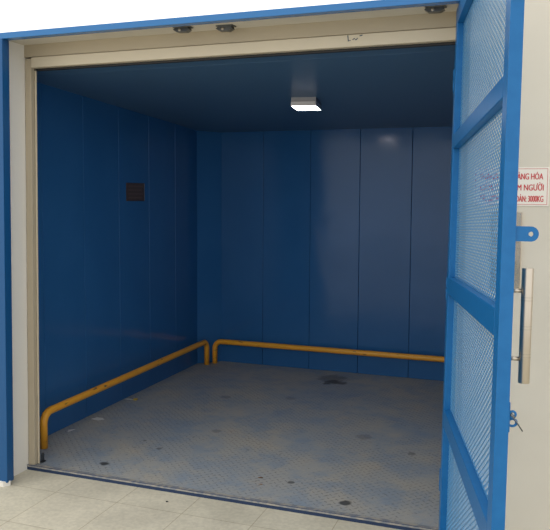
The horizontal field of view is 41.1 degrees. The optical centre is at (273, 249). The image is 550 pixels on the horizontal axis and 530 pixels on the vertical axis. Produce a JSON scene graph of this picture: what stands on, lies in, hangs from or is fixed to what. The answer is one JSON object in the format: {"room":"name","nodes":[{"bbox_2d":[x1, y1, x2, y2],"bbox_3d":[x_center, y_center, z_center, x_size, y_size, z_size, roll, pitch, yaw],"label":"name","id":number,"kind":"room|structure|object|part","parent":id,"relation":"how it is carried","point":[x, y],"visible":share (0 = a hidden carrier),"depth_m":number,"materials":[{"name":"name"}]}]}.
{"room":"freight elevator","nodes":[
{"label":"freight elevator","id":0,"kind":"room"},
{"bbox_2d":[9,41,28,475],"bbox_3d":[-4.374,-0.026,5.212,6.244,2.468,0.250,2,5,20],"label":"wall","id":1,"kind":"structure","parent":0,"point":[16,51],"depth_m":4.17,"materials":[{"name":"white paint"}]},
{"bbox_2d":[0,481,10,486],"bbox_3d":[-1.506,1.297,4.078,0.081,0.028,0.048,3,5,28],"label":"trim","id":2,"kind":"structure","parent":1,"relation":"attached to","point":[2,483],"depth_m":4.06,"materials":[{"name":"white paint"}]},
{"bbox_2d":[0,39,13,482],"bbox_3d":[-1.506,0.086,4.007,0.160,2.414,0.056,2,5,20],"label":"trim","id":3,"kind":"structure","parent":1,"relation":"attached to","point":[6,366],"depth_m":3.98,"materials":[{"name":"blue metal"}]},
{"bbox_2d":[173,26,192,32],"bbox_3d":[-0.455,-1.097,3.657,0.093,0.028,0.050,2,5,20],"label":"bracket","id":4,"kind":"object","parent":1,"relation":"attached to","point":[182,29],"visible":0.87,"depth_m":3.64,"materials":[{"name":"grey metal"}]},
{"bbox_2d":[216,24,235,31],"bbox_3d":[-0.239,-1.093,3.627,0.093,0.028,0.050,2,5,20],"label":"bracket","id":5,"kind":"object","parent":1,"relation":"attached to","point":[228,27],"visible":1,"depth_m":3.61,"materials":[{"name":"grey metal"}]},
{"bbox_3d":[-0.238,-1.104,3.625,0.090,0.006,0.050,2,5,20],"label":"plate","id":6,"kind":"part","parent":5,"relation":"part of","materials":[{"name":"grey metal"}]},
{"bbox_2d":[27,464,438,529],"bbox_3d":[-0.301,1.316,3.907,2.468,0.029,0.028,2,5,20],"label":"sill","id":7,"kind":"structure","parent":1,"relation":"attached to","point":[55,470],"depth_m":3.86,"materials":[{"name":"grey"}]},
{"bbox_2d":[9,4,458,44],"bbox_3d":[-0.278,-1.116,3.634,2.610,0.016,0.250,2,5,20],"label":"trim","id":8,"kind":"structure","parent":1,"relation":"attached to","point":[450,7],"depth_m":3.58,"materials":[{"name":"beige paint"}]},
{"bbox_2d":[24,11,470,529],"bbox_3d":[-0.273,0.091,3.825,2.503,2.425,0.052,2,5,20],"label":"trim","id":9,"kind":"structure","parent":1,"relation":"attached to","point":[439,29],"depth_m":3.80,"materials":[{"name":"beige paint"}]},
{"bbox_2d":[37,82,196,434],"bbox_3d":[-1.190,-0.011,5.616,0.050,2.360,2.629,2,5,20],"label":"wall","id":10,"kind":"structure","parent":0,"point":[117,277],"depth_m":5.45,"materials":[{"name":"blue metal"}]},
{"bbox_2d":[126,183,144,200],"bbox_3d":[-1.089,-0.453,5.769,0.007,0.140,0.270,2,5,20],"label":"air vent","id":11,"kind":"object","parent":10,"relation":"attached to","point":[134,191],"visible":1,"depth_m":5.76,"materials":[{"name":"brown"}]},
{"bbox_2d":[128,185,142,197],"bbox_3d":[-1.087,-0.453,5.768,0.001,0.100,0.220,2,5,20],"label":"vent slats","id":12,"kind":"object","parent":11,"relation":"attached to","point":[134,191],"depth_m":5.76,"materials":[{"name":"brown metal"}]},
{"bbox_2d":[0,361,454,529],"bbox_3d":[-0.801,1.589,0.900,20.000,0.126,22.000,2,5,20],"label":"floor","id":13,"kind":"structure","parent":0,"point":[369,445],"depth_m":4.49,"materials":[{"name":"grey metal"}]},
{"bbox_2d":[40,453,45,461],"bbox_3d":[-1.373,1.235,4.357,0.022,0.051,0.030,2,5,20],"label":"guide foot","id":14,"kind":"object","parent":13,"relation":"on","point":[42,454],"visible":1,"depth_m":4.35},
{"bbox_2d":[40,340,208,448],"bbox_3d":[-1.037,1.040,5.737,0.049,0.246,2.481,2,5,19],"label":"rail","id":15,"kind":"object","parent":13,"relation":"on","point":[47,412],"visible":0.98,"depth_m":5.22,"materials":[{"name":"metal"}]},
{"bbox_2d":[212,339,455,363],"bbox_3d":[0.688,1.000,6.492,2.706,0.234,0.048,2,5,20],"label":"rail","id":16,"kind":"object","parent":13,"relation":"on","point":[219,341],"visible":0.59,"depth_m":6.55,"materials":[{"name":"metal"}]},
{"bbox_2d":[37,45,454,131],"bbox_3d":[0.254,-1.056,5.102,2.950,0.185,2.798,2,5,20],"label":"ceiling","id":17,"kind":"structure","parent":0,"point":[403,87],"depth_m":4.69,"materials":[{"name":"blue paint"}]},
{"bbox_2d":[291,97,320,110],"bbox_3d":[0.225,-1.009,5.064,0.172,0.066,0.254,1,4,12],"label":"ceiling lamp","id":18,"kind":"object","parent":17,"relation":"attached to","point":[299,103],"visible":0.95,"depth_m":4.95,"materials":[{"name":"white plastic"}]},
{"bbox_2d":[292,106,319,110],"bbox_3d":[0.225,-0.978,5.066,0.160,0.003,0.240,1,4,12],"label":"diffuser","id":19,"kind":"object","parent":18,"relation":"attached to","point":[298,108],"depth_m":5.05,"materials":[{"name":"white plastic"}]},
{"bbox_2d":[222,126,459,380],"bbox_3d":[0.839,-0.065,6.480,2.831,2.360,0.050,2,5,20],"label":"wall","id":20,"kind":"structure","parent":0,"point":[332,238],"depth_m":6.56,"materials":[{"name":"blue metal"}]},
{"bbox_2d":[197,130,221,362],"bbox_3d":[-0.615,-0.032,6.910,0.266,2.214,0.032,-2,5,-25],"label":"wall panel","id":21,"kind":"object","parent":20,"relation":"attached to","point":[209,144],"depth_m":6.89,"materials":[{"name":"blue paint"}]},
{"bbox_2d":[458,0,549,529],"bbox_3d":[3.828,0.240,2.230,6.295,2.468,0.250,2,5,20],"label":"wall","id":22,"kind":"structure","parent":0,"point":[528,461],"depth_m":3.10,"materials":[{"name":"beige paint"}]},
{"bbox_2d":[0,0,476,40],"bbox_3d":[-0.710,-1.108,3.632,3.340,0.032,0.050,2,5,20],"label":"trim","id":23,"kind":"structure","parent":22,"relation":"attached to","point":[373,5],"depth_m":3.43,"materials":[{"name":"blue metal"}]},
{"bbox_2d":[424,5,446,13],"bbox_3d":[0.712,-1.059,3.233,0.093,0.028,0.050,2,5,20],"label":"bracket","id":24,"kind":"object","parent":22,"relation":"attached to","point":[436,9],"visible":0.86,"depth_m":3.22,"materials":[{"name":"grey metal"}]},
{"bbox_3d":[0.714,-1.070,3.232,0.090,0.006,0.050,2,5,20],"label":"plate","id":25,"kind":"part","parent":24,"relation":"part of","materials":[{"name":"grey metal"}]},
{"bbox_2d":[439,0,538,529],"bbox_3d":[0.714,0.164,2.574,0.114,2.453,1.490,1,4,8],"label":"door","id":26,"kind":"structure","parent":22,"relation":"in","point":[495,315],"depth_m":2.34,"materials":[{"name":"blue metal"}]},
{"bbox_3d":[0.679,1.048,2.606,0.004,0.505,1.249,2,2,8],"label":"panel","id":27,"kind":"part","parent":26,"relation":"part of","materials":[{"name":"blue metal"}]},
{"bbox_3d":[0.695,0.468,2.587,0.004,0.506,1.249,2,2,8],"label":"panel","id":28,"kind":"part","parent":26,"relation":"part of","materials":[{"name":"blue metal"}]},
{"bbox_3d":[0.711,-0.140,2.566,0.004,0.560,1.249,2,2,8],"label":"panel","id":29,"kind":"part","parent":26,"relation":"part of","materials":[{"name":"blue metal"}]},
{"bbox_3d":[0.727,-0.720,2.547,0.005,0.481,1.249,2,2,8],"label":"panel","id":30,"kind":"part","parent":26,"relation":"part of","materials":[{"name":"blue metal"}]},
{"bbox_3d":[0.664,0.201,1.932,0.030,0.304,0.030,2,2,8],"label":"pull handle","id":31,"kind":"part","parent":26,"relation":"part of","materials":[{"name":"silver metal"}]},
{"bbox_2d":[490,212,521,288],"bbox_3d":[0.986,0.007,3.111,0.120,0.330,0.016,2,5,20],"label":"panel","id":32,"kind":"object","parent":22,"relation":"attached to","point":[519,214],"visible":0.17,"depth_m":3.10,"materials":[{"name":"silver metal"}]},
{"bbox_2d":[473,167,549,205],"bbox_3d":[1.000,-0.266,3.092,0.302,0.162,0.004,2,5,20],"label":"wall sign","id":33,"kind":"object","parent":22,"relation":"attached to","point":[533,182],"visible":0.49,"depth_m":3.06,"materials":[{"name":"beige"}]}
]}

